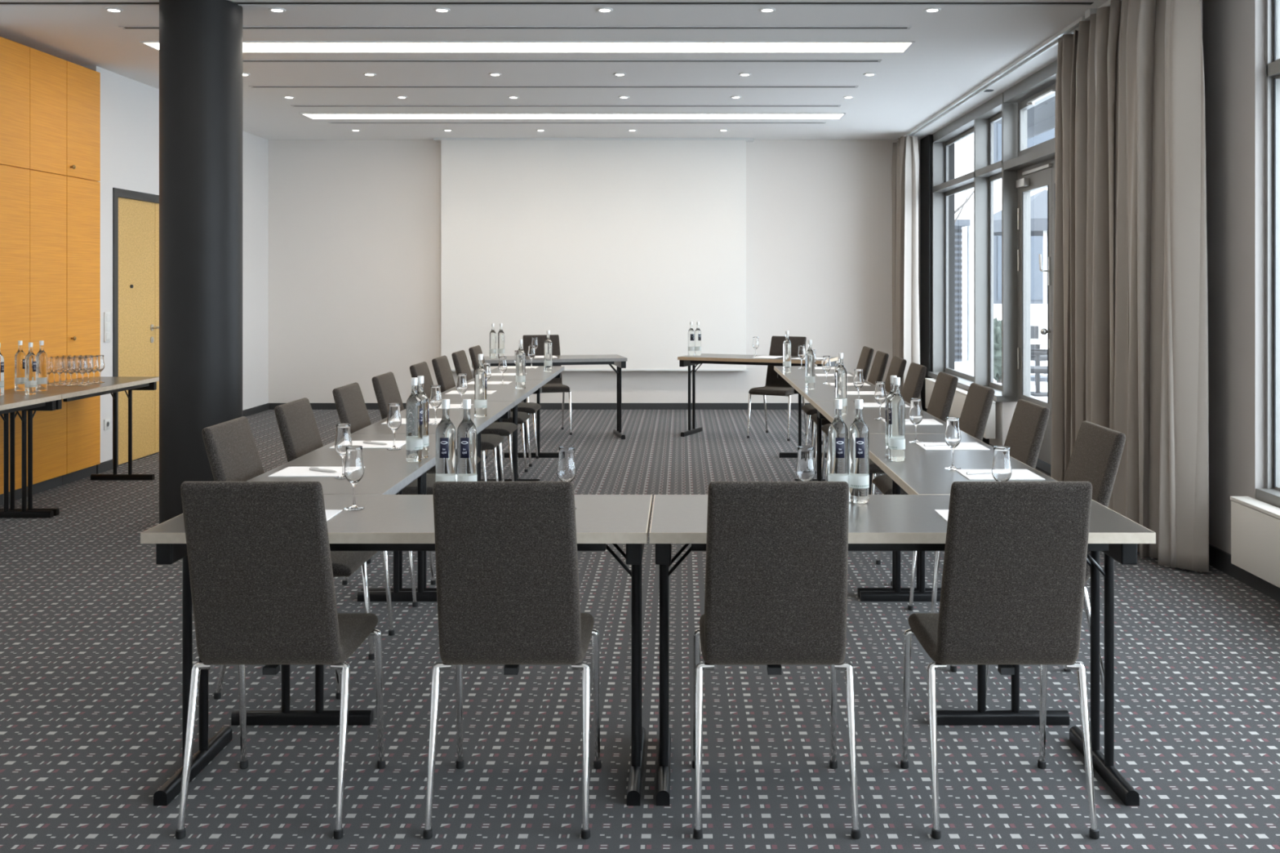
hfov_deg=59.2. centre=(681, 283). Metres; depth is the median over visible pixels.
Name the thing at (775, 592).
chair
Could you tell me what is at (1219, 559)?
baseboard
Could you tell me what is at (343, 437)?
bowl
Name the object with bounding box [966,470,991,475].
ballpoint pen
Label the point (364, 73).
recessed light
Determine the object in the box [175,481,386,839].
chair
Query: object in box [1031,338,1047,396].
table
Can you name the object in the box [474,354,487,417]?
water bottle
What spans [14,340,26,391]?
water bottle
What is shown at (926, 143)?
wall
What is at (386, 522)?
folding table
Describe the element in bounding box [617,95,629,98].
recessed light
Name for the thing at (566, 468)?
bowl
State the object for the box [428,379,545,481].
folding table
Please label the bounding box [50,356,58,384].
stemmed glass
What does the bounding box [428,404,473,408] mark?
notepad
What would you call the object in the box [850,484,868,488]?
print
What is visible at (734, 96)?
recessed light
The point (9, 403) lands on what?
folding table
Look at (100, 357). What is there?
bowl
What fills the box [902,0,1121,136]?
track
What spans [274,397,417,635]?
chair
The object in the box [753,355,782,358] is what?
notepad
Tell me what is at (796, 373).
folding table
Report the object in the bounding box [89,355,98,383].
stemmed glass
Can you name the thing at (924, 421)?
notepad
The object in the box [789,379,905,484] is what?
folding table
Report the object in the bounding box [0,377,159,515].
folding table
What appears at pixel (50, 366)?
bowl
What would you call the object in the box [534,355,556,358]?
notepad
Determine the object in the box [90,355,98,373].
bowl
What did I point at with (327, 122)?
ceiling slot
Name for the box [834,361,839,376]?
bowl
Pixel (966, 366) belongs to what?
ground
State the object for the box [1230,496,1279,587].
radiator cover
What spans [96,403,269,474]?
baseboard
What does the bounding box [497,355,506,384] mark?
stemmed glass
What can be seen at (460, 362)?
chair
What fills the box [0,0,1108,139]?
ceiling
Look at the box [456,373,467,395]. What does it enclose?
bowl
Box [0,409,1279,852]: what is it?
floor
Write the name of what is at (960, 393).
grille
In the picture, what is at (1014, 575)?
chair
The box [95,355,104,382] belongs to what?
stemmed glass
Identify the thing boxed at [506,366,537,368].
notepad
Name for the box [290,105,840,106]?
ceiling slot
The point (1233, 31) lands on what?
wall
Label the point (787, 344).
water bottle
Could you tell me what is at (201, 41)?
pillar
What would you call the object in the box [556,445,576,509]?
stemmed glass
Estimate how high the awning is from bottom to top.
0.350 m
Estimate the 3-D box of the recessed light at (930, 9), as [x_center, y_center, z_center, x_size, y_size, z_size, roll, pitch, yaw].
[1.500,-1.636,6.730,0.100,0.008,0.100,0,0,0]
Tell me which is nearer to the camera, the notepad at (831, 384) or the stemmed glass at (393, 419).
the stemmed glass at (393, 419)
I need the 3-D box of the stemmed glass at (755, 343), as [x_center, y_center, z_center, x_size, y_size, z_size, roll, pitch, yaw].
[0.690,0.586,10.440,0.060,0.187,0.060,0,0,24]
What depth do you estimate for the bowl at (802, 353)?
9.00 m
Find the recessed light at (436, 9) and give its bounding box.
[433,7,450,12]
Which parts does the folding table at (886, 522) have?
rail, post, post, post, post, rail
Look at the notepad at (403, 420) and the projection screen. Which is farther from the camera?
the projection screen
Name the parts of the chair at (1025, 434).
leg, leg, backrest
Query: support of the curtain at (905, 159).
hanging from the track
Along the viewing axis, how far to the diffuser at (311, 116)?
10.99 m
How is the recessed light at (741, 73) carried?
in the ceiling
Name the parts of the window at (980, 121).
sill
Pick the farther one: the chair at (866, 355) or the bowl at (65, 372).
the chair at (866, 355)
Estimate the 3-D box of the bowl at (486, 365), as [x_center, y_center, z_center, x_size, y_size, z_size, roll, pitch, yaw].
[-1.215,0.553,7.020,0.059,0.121,0.059,0,0,6]
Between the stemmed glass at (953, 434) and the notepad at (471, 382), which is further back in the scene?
the notepad at (471, 382)
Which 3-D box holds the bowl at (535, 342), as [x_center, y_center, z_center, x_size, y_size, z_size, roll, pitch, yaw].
[-1.350,0.553,10.380,0.059,0.121,0.059,0,0,44]
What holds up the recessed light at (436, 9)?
in the ceiling
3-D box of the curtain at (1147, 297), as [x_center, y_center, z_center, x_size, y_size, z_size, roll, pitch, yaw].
[2.490,-0.088,6.122,0.277,3.005,1.216,0,0,0]
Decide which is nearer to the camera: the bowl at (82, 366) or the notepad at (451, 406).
the notepad at (451, 406)
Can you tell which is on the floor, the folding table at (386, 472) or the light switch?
the folding table at (386, 472)
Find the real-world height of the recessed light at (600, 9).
0.008 m
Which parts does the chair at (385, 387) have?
backrest, seat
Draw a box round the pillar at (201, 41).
[159,0,242,524]
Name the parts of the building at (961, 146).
pane, pane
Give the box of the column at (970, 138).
[967,133,973,360]
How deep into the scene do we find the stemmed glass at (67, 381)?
7.75 m
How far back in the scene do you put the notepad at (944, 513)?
3.33 m
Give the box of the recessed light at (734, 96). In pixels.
[730,95,741,98]
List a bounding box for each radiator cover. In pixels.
[924,377,995,444]
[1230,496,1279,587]
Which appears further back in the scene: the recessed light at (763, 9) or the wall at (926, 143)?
the wall at (926, 143)
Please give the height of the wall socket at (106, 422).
0.082 m
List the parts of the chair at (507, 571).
leg, leg, backrest, seat frame, seat, leg, leg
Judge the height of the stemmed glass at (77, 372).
0.187 m
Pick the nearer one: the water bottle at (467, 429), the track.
the water bottle at (467, 429)
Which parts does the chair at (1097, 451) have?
leg, leg, backrest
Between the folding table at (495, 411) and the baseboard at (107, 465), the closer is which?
the folding table at (495, 411)
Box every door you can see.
[112,187,159,467]
[1003,59,1057,464]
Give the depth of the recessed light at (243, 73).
8.80 m
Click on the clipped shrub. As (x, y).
(997, 324)
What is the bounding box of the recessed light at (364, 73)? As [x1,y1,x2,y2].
[363,72,376,75]
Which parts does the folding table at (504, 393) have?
post, post, post, rail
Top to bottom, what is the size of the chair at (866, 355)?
0.929 m
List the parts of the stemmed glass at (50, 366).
stem and foot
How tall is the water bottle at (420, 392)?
0.320 m
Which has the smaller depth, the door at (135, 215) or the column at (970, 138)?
the door at (135, 215)
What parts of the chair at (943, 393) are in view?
leg, seat, backrest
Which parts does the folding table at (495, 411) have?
post, post, post, rail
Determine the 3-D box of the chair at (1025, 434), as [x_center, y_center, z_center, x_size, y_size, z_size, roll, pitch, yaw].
[1.233,0.966,4.735,0.526,0.929,0.433,0,0,0]
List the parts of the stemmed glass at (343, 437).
stem and foot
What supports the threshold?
on the floor
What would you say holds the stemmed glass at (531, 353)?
on the notepad at (507, 366)
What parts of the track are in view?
rail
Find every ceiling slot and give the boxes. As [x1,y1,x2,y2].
[0,1,1093,5]
[118,26,911,29]
[242,59,881,62]
[248,85,858,88]
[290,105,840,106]
[327,121,826,123]
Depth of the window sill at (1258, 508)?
5.12 m
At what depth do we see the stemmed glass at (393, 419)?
4.61 m
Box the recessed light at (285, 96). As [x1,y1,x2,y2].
[283,95,294,98]
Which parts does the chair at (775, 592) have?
leg, leg, seat, seat frame, backrest, leg, leg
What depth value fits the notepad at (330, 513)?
3.33 m
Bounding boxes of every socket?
[103,418,110,430]
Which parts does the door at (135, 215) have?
handle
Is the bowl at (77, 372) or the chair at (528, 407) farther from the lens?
the chair at (528, 407)
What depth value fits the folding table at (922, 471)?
4.12 m
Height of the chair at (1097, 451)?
0.929 m
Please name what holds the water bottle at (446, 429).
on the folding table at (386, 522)
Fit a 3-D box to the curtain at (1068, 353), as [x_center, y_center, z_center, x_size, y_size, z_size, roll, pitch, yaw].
[2.492,-0.090,7.060,0.219,3.010,0.630,0,0,-4]
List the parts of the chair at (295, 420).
backrest, leg, leg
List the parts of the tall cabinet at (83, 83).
door, door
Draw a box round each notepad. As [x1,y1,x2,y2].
[268,466,364,476]
[324,509,342,520]
[329,440,405,448]
[382,418,441,423]
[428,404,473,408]
[444,391,495,394]
[466,381,512,384]
[491,373,526,375]
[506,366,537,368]
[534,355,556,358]
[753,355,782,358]
[791,357,822,359]
[814,367,835,369]
[815,373,853,376]
[828,382,871,386]
[846,391,887,395]
[862,402,910,407]
[881,418,942,424]
[915,442,989,449]
[934,509,948,521]
[955,469,1044,479]
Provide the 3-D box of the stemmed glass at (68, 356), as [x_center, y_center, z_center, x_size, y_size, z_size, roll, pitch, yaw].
[-4.155,0.586,7.680,0.060,0.187,0.060,0,0,-40]
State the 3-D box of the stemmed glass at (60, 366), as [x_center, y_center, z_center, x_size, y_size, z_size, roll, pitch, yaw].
[-4.155,0.586,7.530,0.060,0.187,0.060,0,0,-25]
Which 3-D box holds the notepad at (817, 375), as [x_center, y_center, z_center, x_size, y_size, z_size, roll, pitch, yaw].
[1.131,0.678,8.375,0.262,0.002,0.205,0,0,0]
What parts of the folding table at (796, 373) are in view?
post, post, post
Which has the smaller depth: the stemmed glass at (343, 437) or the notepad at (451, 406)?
the stemmed glass at (343, 437)
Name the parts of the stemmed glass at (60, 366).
stem and foot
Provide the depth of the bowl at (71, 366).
7.51 m
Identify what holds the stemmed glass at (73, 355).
on the folding table at (112, 385)
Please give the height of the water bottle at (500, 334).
0.320 m
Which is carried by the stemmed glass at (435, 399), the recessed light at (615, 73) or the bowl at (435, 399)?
the bowl at (435, 399)
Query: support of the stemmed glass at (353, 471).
on the folding table at (386, 522)
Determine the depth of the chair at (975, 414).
5.47 m
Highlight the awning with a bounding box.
[995,95,1055,138]
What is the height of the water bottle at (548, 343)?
0.320 m
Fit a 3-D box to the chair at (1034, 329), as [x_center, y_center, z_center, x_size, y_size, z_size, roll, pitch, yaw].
[5.107,1.040,16.192,0.550,0.900,0.550,0,0,-30]
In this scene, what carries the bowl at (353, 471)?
on the stemmed glass at (353, 471)
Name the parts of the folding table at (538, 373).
post, post, post, rail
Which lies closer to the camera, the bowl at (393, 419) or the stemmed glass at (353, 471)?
the stemmed glass at (353, 471)
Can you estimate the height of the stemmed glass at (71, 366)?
0.187 m
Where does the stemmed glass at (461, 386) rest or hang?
on the notepad at (451, 406)
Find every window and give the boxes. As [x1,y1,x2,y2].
[928,92,1017,401]
[1255,0,1279,507]
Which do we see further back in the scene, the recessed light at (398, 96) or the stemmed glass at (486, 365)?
the recessed light at (398, 96)
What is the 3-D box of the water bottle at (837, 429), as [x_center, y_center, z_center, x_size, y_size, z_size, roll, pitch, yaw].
[0.489,0.520,3.510,0.063,0.320,0.064,0,0,-3]
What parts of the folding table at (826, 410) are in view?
rail, post, post, post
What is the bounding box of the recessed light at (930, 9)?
[924,7,941,12]
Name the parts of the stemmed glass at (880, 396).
stem and foot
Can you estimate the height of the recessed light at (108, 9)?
0.008 m
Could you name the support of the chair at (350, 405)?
on the floor
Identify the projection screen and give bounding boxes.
[433,137,754,370]
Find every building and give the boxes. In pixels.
[955,122,1054,346]
[993,189,1047,382]
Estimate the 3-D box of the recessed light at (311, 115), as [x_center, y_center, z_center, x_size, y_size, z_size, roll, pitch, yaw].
[-1.040,-1.635,10.970,5.236,0.010,0.346,0,0,0]
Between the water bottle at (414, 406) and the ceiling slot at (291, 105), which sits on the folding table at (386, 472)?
the water bottle at (414, 406)
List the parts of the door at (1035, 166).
post, closer rail, lever handle, knob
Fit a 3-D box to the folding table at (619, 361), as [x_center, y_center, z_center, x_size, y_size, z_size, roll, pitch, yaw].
[-1.232,1.055,10.432,1.386,0.750,0.550,0,0,-13]
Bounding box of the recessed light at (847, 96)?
[843,95,853,98]
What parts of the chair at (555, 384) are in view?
backrest, seat, leg, leg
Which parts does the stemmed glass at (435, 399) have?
stem and foot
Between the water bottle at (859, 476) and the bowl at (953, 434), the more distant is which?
the bowl at (953, 434)
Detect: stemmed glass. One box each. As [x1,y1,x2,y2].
[47,357,53,386]
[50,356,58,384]
[54,357,64,386]
[55,355,64,383]
[62,355,71,382]
[62,356,70,384]
[66,355,75,383]
[66,357,75,386]
[72,356,81,384]
[73,355,81,382]
[77,357,87,386]
[84,355,93,382]
[84,356,93,384]
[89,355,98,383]
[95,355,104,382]
[334,423,351,479]
[343,445,364,510]
[386,403,401,449]
[429,385,441,424]
[456,373,467,408]
[482,362,491,392]
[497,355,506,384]
[514,350,517,376]
[528,345,535,368]
[531,337,537,357]
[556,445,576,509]
[752,337,759,357]
[795,445,815,481]
[798,345,805,368]
[812,349,816,374]
[822,355,831,383]
[834,361,839,391]
[853,368,863,402]
[874,381,886,419]
[908,398,923,443]
[944,417,960,470]
[991,445,1012,481]
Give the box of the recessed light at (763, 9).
[759,7,775,12]
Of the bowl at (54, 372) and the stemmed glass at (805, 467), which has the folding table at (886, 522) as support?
the stemmed glass at (805, 467)
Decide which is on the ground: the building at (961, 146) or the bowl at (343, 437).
the building at (961, 146)
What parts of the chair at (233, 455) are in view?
leg, backrest, leg, seat, leg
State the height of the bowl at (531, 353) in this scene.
0.121 m
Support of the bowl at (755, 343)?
on the stemmed glass at (755, 343)
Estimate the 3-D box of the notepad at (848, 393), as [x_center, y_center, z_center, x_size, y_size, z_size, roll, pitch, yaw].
[1.131,0.678,7.000,0.262,0.002,0.205,0,0,0]
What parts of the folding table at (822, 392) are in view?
rail, post, post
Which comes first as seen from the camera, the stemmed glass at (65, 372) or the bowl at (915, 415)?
the bowl at (915, 415)
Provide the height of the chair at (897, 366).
0.929 m
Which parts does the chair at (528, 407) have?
backrest, seat, leg, leg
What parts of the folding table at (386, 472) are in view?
post, post, post, post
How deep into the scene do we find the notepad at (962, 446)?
4.68 m
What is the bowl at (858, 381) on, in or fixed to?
on the stemmed glass at (858, 381)
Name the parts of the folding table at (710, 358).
post, rail, post, rail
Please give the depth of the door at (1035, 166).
9.17 m
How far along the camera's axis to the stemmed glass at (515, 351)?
8.29 m
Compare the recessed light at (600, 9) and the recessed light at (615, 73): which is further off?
the recessed light at (615, 73)
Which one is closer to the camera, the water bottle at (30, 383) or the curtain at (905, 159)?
the water bottle at (30, 383)
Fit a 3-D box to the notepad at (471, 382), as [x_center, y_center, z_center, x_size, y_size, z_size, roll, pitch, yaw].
[-1.313,0.678,7.710,0.283,0.002,0.205,0,0,0]
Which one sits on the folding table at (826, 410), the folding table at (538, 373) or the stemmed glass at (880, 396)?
the stemmed glass at (880, 396)
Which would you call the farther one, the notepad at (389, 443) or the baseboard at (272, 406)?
the baseboard at (272, 406)
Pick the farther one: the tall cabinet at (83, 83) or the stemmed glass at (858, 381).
the tall cabinet at (83, 83)
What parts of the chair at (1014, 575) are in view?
leg, leg, seat, seat frame, backrest, leg, leg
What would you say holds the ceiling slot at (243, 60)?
attached to the ceiling
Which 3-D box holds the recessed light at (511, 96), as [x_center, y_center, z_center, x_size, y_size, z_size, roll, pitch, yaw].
[-1.472,-1.636,9.876,0.100,0.008,0.100,0,0,0]
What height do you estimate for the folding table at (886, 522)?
0.750 m
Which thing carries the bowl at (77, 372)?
on the stemmed glass at (77, 372)
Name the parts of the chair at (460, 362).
backrest, seat, leg, leg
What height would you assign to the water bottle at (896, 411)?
0.320 m
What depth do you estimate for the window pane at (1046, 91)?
9.29 m
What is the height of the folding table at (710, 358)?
0.750 m
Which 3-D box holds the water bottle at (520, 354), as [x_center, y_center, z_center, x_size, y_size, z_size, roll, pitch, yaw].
[-1.040,0.520,7.290,0.064,0.320,0.063,0,0,-1]
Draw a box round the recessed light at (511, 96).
[507,95,519,98]
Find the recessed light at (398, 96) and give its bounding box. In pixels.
[395,95,407,98]
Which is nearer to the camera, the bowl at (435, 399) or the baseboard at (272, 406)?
the bowl at (435, 399)
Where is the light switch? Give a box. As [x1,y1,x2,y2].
[103,311,110,342]
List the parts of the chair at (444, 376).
backrest, seat, leg, leg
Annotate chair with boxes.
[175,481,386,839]
[201,416,377,699]
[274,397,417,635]
[332,382,435,585]
[371,372,480,475]
[409,361,503,481]
[422,481,601,839]
[431,355,517,481]
[451,350,529,479]
[468,345,541,466]
[520,334,572,435]
[692,481,860,839]
[746,336,806,440]
[801,346,874,455]
[810,351,888,479]
[821,355,906,481]
[868,371,958,494]
[872,382,995,586]
[900,481,1099,839]
[901,362,926,403]
[907,399,1049,613]
[950,420,1125,710]
[1031,325,1047,385]
[1031,348,1047,373]
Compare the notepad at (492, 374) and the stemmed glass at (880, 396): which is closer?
the stemmed glass at (880, 396)
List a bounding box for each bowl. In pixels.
[47,357,53,375]
[50,356,58,374]
[54,357,64,375]
[62,356,70,374]
[66,357,75,375]
[72,356,81,374]
[77,357,87,375]
[84,356,93,374]
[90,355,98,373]
[96,355,104,373]
[334,423,351,458]
[343,445,364,487]
[386,403,401,433]
[429,385,441,410]
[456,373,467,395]
[482,362,491,382]
[497,355,506,374]
[514,350,517,364]
[528,345,535,359]
[531,337,537,350]
[556,445,576,481]
[752,337,759,350]
[798,345,805,360]
[812,349,816,363]
[822,355,831,373]
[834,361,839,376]
[853,368,863,390]
[874,381,886,406]
[908,398,923,426]
[944,417,960,450]
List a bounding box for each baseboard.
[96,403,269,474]
[269,403,810,409]
[1208,543,1279,602]
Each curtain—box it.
[891,134,920,398]
[1050,20,1089,481]
[1085,0,1208,572]
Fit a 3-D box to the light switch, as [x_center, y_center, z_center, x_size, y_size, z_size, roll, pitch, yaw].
[-4.390,0.329,8.592,0.018,0.227,0.085,0,0,0]
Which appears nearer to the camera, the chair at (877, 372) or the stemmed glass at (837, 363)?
the stemmed glass at (837, 363)
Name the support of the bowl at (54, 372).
on the stemmed glass at (54, 372)
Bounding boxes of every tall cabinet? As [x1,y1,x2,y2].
[0,36,66,505]
[62,60,100,484]
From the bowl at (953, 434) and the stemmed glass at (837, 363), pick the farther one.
the stemmed glass at (837, 363)
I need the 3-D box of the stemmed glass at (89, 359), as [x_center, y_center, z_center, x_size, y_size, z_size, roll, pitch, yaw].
[-4.003,0.586,7.605,0.060,0.187,0.060,0,0,28]
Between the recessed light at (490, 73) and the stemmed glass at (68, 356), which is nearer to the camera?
the stemmed glass at (68, 356)
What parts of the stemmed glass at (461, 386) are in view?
stem and foot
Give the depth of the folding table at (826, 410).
5.53 m
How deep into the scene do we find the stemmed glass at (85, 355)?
7.74 m
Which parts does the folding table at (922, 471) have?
post, post, post, post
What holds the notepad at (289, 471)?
on the folding table at (386, 472)
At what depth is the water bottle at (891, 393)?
4.40 m
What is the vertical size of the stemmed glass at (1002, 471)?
0.187 m
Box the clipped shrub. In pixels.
[993,317,1001,382]
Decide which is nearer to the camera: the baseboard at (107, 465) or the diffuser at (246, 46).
the diffuser at (246, 46)
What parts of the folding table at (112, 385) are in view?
post, post, rail, post, post, rail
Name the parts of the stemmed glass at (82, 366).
stem and foot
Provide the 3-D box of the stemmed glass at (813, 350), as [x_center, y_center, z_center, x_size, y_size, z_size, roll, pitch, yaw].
[0.980,0.586,8.420,0.060,0.187,0.060,0,0,34]
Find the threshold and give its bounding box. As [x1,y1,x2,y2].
[1035,458,1051,475]
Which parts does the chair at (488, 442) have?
backrest, leg, seat, leg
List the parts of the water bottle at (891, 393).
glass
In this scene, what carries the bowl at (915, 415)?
on the stemmed glass at (915, 415)
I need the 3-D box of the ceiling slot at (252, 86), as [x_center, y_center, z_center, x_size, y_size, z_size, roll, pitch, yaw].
[-1.058,-1.637,9.354,5.045,0.006,0.072,0,0,0]
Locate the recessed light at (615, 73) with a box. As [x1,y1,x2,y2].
[613,72,626,75]
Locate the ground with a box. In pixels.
[955,344,1047,399]
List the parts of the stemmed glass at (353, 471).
stem and foot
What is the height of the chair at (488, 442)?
0.929 m
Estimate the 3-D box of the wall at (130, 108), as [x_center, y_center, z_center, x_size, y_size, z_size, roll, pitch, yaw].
[-4.730,-0.105,5.510,0.740,3.070,14.620,0,0,0]
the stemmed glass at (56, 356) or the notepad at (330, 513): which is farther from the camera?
the stemmed glass at (56, 356)
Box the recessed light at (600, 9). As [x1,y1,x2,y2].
[596,7,613,12]
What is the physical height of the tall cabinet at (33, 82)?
3.015 m
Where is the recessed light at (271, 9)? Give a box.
[268,7,285,12]
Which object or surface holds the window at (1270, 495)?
in the wall at (1233, 31)
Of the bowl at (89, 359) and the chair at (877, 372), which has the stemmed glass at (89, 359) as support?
the bowl at (89, 359)
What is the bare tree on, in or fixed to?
on the ground
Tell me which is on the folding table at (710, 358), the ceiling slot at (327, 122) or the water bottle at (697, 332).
the water bottle at (697, 332)
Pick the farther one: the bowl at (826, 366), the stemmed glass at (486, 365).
the bowl at (826, 366)
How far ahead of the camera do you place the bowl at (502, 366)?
7.61 m
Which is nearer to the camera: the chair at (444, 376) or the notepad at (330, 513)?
the notepad at (330, 513)
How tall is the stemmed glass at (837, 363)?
0.187 m
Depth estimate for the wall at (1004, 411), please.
9.69 m
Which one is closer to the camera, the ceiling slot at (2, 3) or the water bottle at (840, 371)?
the water bottle at (840, 371)
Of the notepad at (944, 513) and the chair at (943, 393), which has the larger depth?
the chair at (943, 393)
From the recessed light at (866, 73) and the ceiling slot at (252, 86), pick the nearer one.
the recessed light at (866, 73)
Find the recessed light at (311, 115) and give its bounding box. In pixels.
[299,112,845,119]
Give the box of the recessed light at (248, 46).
[139,40,915,53]
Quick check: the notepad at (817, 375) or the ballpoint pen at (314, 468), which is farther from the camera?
the notepad at (817, 375)
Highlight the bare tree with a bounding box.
[955,188,973,222]
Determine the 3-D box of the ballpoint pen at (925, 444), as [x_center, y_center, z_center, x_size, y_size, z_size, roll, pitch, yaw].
[1.075,0.671,4.711,0.132,0.012,0.010,0,0,-18]
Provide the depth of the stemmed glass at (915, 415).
4.81 m
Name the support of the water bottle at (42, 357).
on the folding table at (112, 385)
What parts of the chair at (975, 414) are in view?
leg, seat, backrest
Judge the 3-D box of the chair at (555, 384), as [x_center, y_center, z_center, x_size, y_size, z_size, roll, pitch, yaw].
[-1.305,0.966,10.817,0.433,0.929,0.526,0,0,-17]
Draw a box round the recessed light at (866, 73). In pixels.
[863,72,876,75]
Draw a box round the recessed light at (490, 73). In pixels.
[488,72,501,75]
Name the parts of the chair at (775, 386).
leg, leg, seat, backrest, leg, leg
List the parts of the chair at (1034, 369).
seat, armrest, armrest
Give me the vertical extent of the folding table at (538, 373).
0.750 m
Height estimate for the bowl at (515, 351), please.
0.121 m
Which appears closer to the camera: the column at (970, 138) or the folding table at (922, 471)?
the folding table at (922, 471)
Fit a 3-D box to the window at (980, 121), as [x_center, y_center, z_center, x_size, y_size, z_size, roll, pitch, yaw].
[2.850,-0.315,10.987,0.300,2.650,2.730,0,0,0]
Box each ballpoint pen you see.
[309,466,337,472]
[363,440,386,444]
[924,442,946,446]
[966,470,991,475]
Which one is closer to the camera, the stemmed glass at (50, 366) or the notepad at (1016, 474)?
the notepad at (1016, 474)
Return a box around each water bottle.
[0,342,4,395]
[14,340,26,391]
[24,342,36,395]
[35,340,47,391]
[405,377,422,462]
[417,375,429,458]
[435,399,456,482]
[456,399,477,481]
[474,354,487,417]
[488,323,496,358]
[497,323,504,358]
[515,339,525,389]
[544,330,552,372]
[688,321,694,355]
[694,321,701,355]
[782,330,791,373]
[804,339,814,390]
[827,399,848,483]
[835,352,847,414]
[848,399,869,503]
[884,375,897,457]
[888,377,905,461]
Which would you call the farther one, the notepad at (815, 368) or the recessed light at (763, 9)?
the notepad at (815, 368)
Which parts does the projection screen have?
ceiling casing, rail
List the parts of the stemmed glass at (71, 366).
stem and foot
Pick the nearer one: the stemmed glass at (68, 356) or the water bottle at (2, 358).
the water bottle at (2, 358)
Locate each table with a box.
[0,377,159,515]
[0,394,61,518]
[140,494,652,805]
[231,433,457,725]
[352,401,514,591]
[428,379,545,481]
[471,354,626,439]
[471,366,564,481]
[649,494,1155,805]
[677,353,838,444]
[773,366,854,481]
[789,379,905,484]
[813,401,965,598]
[859,433,1069,725]
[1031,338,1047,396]
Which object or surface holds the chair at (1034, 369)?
on the ground
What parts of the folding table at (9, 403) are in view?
post, post, rail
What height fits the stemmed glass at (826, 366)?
0.187 m
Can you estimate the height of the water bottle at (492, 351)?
0.320 m
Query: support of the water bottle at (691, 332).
on the folding table at (710, 358)
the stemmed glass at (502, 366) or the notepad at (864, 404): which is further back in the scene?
the stemmed glass at (502, 366)
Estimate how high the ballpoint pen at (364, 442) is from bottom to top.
0.012 m
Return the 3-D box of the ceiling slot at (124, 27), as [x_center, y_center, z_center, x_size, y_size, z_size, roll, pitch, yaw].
[-1.058,-1.637,7.197,5.045,0.006,0.072,0,0,0]
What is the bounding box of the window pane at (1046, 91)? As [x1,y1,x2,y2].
[1017,83,1055,156]
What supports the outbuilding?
on the ground
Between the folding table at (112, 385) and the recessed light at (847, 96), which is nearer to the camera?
the folding table at (112, 385)
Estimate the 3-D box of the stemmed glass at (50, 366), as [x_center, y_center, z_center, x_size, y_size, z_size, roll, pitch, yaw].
[-4.232,0.586,7.530,0.060,0.187,0.060,0,0,-16]
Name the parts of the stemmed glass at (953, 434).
stem and foot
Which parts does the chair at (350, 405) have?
backrest, seat, leg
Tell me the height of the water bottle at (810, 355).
0.320 m
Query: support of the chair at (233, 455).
on the floor
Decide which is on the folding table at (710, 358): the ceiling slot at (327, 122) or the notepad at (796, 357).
the notepad at (796, 357)
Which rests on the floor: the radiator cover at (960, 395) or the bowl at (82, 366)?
the radiator cover at (960, 395)
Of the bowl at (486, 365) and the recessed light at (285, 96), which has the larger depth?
the recessed light at (285, 96)
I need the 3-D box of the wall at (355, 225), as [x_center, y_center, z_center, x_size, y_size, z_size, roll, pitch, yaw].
[-0.975,-0.105,12.895,8.050,3.070,0.150,0,0,0]
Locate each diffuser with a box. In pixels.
[146,43,910,51]
[304,114,842,118]
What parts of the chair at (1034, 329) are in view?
backrest, seat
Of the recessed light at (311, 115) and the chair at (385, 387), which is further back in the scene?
the recessed light at (311, 115)
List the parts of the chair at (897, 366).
seat, leg, backrest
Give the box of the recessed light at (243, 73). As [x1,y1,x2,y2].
[242,72,250,75]
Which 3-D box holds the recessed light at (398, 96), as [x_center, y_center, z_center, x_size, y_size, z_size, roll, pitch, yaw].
[-2.450,-1.636,9.876,0.100,0.008,0.100,0,0,0]
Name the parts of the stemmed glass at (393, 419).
stem and foot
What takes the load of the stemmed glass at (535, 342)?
on the notepad at (538, 357)
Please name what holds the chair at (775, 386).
on the floor
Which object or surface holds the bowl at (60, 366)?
on the stemmed glass at (60, 366)
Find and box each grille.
[924,377,995,403]
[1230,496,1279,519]
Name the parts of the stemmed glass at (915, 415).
stem and foot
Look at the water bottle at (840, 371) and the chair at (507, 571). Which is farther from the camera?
the water bottle at (840, 371)
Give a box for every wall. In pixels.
[83,66,268,462]
[268,139,919,403]
[920,134,955,412]
[933,377,1017,445]
[1202,0,1265,554]
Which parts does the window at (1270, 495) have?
sill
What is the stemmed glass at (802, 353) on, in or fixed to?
on the folding table at (796, 373)
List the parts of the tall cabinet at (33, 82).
door, door, door, door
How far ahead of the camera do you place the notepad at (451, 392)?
6.99 m
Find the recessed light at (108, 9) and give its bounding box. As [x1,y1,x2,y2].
[104,7,123,12]
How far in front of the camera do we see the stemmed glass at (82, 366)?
7.51 m
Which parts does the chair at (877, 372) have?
leg, seat, leg, backrest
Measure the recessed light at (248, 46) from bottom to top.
0.010 m
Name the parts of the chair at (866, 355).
leg, seat, leg, backrest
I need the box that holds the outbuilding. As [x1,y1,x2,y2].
[955,219,969,361]
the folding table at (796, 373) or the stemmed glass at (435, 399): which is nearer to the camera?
the stemmed glass at (435, 399)
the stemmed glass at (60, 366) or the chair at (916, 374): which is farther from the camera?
the stemmed glass at (60, 366)
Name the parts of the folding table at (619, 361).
post, rail, post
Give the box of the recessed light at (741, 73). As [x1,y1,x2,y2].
[738,72,751,75]
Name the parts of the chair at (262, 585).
leg, leg, backrest, seat frame, seat, leg, leg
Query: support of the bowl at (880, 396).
on the stemmed glass at (880, 396)
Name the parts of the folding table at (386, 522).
rail, post, post, rail, post, post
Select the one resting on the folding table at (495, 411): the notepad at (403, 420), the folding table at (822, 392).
the notepad at (403, 420)

